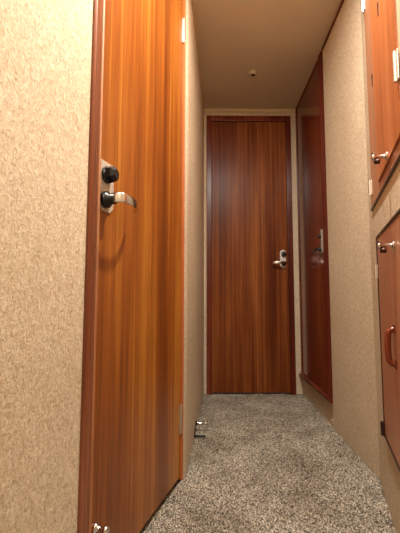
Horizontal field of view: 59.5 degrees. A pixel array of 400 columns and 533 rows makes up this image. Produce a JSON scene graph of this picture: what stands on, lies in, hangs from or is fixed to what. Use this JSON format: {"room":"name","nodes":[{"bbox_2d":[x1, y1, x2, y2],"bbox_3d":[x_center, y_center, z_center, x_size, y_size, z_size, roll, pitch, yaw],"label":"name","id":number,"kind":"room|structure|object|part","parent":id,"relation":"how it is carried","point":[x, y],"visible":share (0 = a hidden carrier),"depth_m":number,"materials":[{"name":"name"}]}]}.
{"room":"ship interior","nodes":[
{"label":"ship interior","id":0,"kind":"room"},
{"bbox_2d":[0,0,187,532],"bbox_3d":[-0.399,-0.335,0.421,0.050,2.100,2.150,-1,-5,17],"label":"wall","id":1,"kind":"structure","parent":0,"point":[46,45],"depth_m":0.65,"materials":[{"name":"beige paper"}]},
{"bbox_2d":[77,0,185,532],"bbox_3d":[-0.157,-0.236,1.097,0.103,2.020,0.634,-1,-5,17],"label":"door","id":2,"kind":"structure","parent":1,"relation":"in","point":[131,454],"depth_m":1.00,"materials":[{"name":"brown wood"}]},
{"bbox_3d":[-0.233,-0.198,0.875,0.004,0.126,0.060,-1,-5,18],"label":"lock plate","id":3,"kind":"part","parent":2,"relation":"part of","materials":[{"name":"metal"}]},
{"bbox_3d":[-0.181,-0.163,0.899,0.035,0.025,0.118,-1,-5,17],"label":"lever","id":4,"kind":"part","parent":2,"relation":"part of","materials":[{"name":"silver metal"}]},
{"bbox_2d":[186,0,203,471],"bbox_3d":[-0.036,-0.197,1.998,0.050,2.100,1.130,0,-5,4],"label":"wall","id":5,"kind":"structure","parent":0,"point":[194,368],"depth_m":1.76,"materials":[{"name":"beige paint"}]},
{"bbox_2d":[192,0,204,109],"bbox_3d":[-0.006,-1.233,2.087,0.007,0.017,1.110,0,-5,4],"label":"trim","id":6,"kind":"structure","parent":5,"relation":"attached to","point":[192,0],"depth_m":2.00,"materials":[{"name":"beige"}]},
{"bbox_2d":[139,393,351,532],"bbox_3d":[-0.040,0.802,0.838,1.700,0.068,3.600,0,-5,4],"label":"floor","id":7,"kind":"structure","parent":0,"point":[151,519],"depth_m":1.20,"materials":[{"name":"carpet"}]},
{"bbox_2d":[145,393,395,532],"bbox_3d":[0.115,0.760,0.861,0.900,0.012,3.436,-1,-5,13],"label":"carpet","id":8,"kind":"object","parent":7,"relation":"on","point":[263,463],"visible":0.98,"depth_m":1.32,"materials":[{"name":"grey carpet"}]},
{"bbox_2d":[194,420,207,438],"bbox_3d":[0.006,0.809,1.740,0.062,0.052,0.109,0,-5,4],"label":"door stop","id":9,"kind":"object","parent":8,"relation":"on","point":[196,422],"visible":1,"depth_m":1.77,"materials":[{"name":"silver metal"}]},
{"bbox_2d":[204,112,303,393],"bbox_3d":[0.402,-0.144,2.585,0.746,2.100,0.050,0,-5,0],"label":"wall","id":10,"kind":"structure","parent":0,"point":[299,381],"depth_m":2.57,"materials":[{"name":"beige paper"}]},
{"bbox_2d":[204,108,294,111],"bbox_3d":[0.384,-1.180,2.644,0.706,0.025,0.012,0,-5,0],"label":"trim","id":11,"kind":"structure","parent":10,"relation":"attached to","point":[206,109],"depth_m":2.64,"materials":[{"name":"beige"}]},
{"bbox_2d":[207,115,295,394],"bbox_3d":[0.364,-0.117,2.551,0.630,2.040,0.102,0,-5,0],"label":"door","id":12,"kind":"structure","parent":10,"relation":"in","point":[251,309],"depth_m":2.55,"materials":[{"name":"brown wood"}]},
{"bbox_3d":[0.566,-0.028,2.501,0.090,0.020,0.015,0,-5,3],"label":"lever","id":13,"kind":"part","parent":12,"relation":"part of","materials":[{"name":"silver metal"}]},
{"bbox_3d":[0.604,-0.055,2.548,0.044,0.134,0.004,0,-5,0],"label":"lock plate","id":14,"kind":"part","parent":12,"relation":"part of","materials":[{"name":"silver metal"}]},
{"bbox_2d":[193,0,341,108],"bbox_3d":[-0.036,-1.361,1.027,1.700,0.050,3.600,0,-5,4],"label":"ceiling","id":15,"kind":"structure","parent":0,"point":[281,40],"depth_m":1.99,"materials":[{"name":"paint"}]},
{"bbox_2d":[248,70,257,75],"bbox_3d":[0.337,-1.222,2.224,0.060,0.016,0.060,0,-5,4],"label":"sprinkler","id":16,"kind":"structure","parent":15,"relation":"attached to","point":[252,72],"depth_m":2.21,"materials":[{"name":"plastic"}]},
{"bbox_2d":[303,0,379,478],"bbox_3d":[0.734,-0.197,1.980,0.065,2.100,1.169,0,-5,3],"label":"wall","id":17,"kind":"structure","parent":0,"point":[349,247],"depth_m":1.60,"materials":[{"name":"beige paint"}]},
{"bbox_2d":[295,51,332,402],"bbox_3d":[0.711,-0.237,2.239,0.086,1.974,0.638,0,-5,2],"label":"door","id":18,"kind":"structure","parent":17,"relation":"in","point":[314,286],"depth_m":2.19,"materials":[{"name":"brown wood"}]},
{"bbox_3d":[0.720,0.735,2.153,0.064,0.023,0.638,0,-5,2],"label":"sill","id":19,"kind":"part","parent":18,"relation":"part of","materials":[{"name":"red wood"}]},
{"bbox_3d":[0.679,-0.095,2.047,0.034,0.025,0.088,0,-5,2],"label":"lever","id":20,"kind":"part","parent":18,"relation":"part of","materials":[{"name":"silver metal"}]},
{"bbox_3d":[0.700,-0.143,2.019,0.010,0.144,0.028,0,-5,2],"label":"lock plate","id":21,"kind":"part","parent":18,"relation":"part of","materials":[{"name":"silver metal"}]},
{"bbox_2d":[303,390,333,427],"bbox_3d":[0.717,0.861,2.140,0.009,0.040,0.642,0,-5,2],"label":"baseboard","id":22,"kind":"structure","parent":17,"relation":"attached to","point":[322,412],"depth_m":2.08,"materials":[{"name":"beige paper"}]},
{"bbox_2d":[321,0,343,50],"bbox_3d":[0.686,-1.262,1.748,0.007,0.017,0.507,0,-5,3],"label":"trim","id":23,"kind":"structure","parent":17,"relation":"attached to","point":[342,1],"depth_m":1.81,"materials":[{"name":"red wood"}]},
{"bbox_2d":[361,13,399,532],"bbox_3d":[0.338,-0.337,0.383,0.051,2.100,2.150,-2,-5,20],"label":"wall","id":24,"kind":"structure","parent":0,"point":[388,204],"depth_m":1.21,"materials":[{"name":"beige paint"}]},
{"bbox_2d":[361,0,399,210],"bbox_3d":[0.534,-0.745,1.058,0.080,1.030,0.620,-2,-5,20],"label":"hatch","id":25,"kind":"object","parent":24,"relation":"attached to","point":[381,17],"visible":0.92,"depth_m":0.98,"materials":[{"name":"brown wood"}]},
{"bbox_3d":[0.523,-0.760,0.985,0.030,0.952,0.370,-2,-5,20],"label":"door panel","id":26,"kind":"part","parent":25,"relation":"part of","materials":[{"name":"brown wood"}]},
{"bbox_3d":[0.551,-0.260,1.006,0.031,0.036,0.615,-2,-5,20],"label":"rail","id":27,"kind":"part","parent":25,"relation":"part of","materials":[{"name":"brown wood"}]},
{"bbox_2d":[374,208,399,471],"bbox_3d":[0.498,0.199,0.881,0.081,0.648,0.580,-2,-5,20],"label":"hatch","id":28,"kind":"object","parent":24,"relation":"attached to","point":[387,268],"visible":1,"depth_m":0.96,"materials":[{"name":"brown wood"}]},
{"bbox_3d":[0.493,0.208,0.908,0.026,0.114,0.022,-2,-5,20],"label":"pull handle","id":29,"kind":"part","parent":28,"relation":"part of","materials":[{"name":"brown wood"}]}
]}

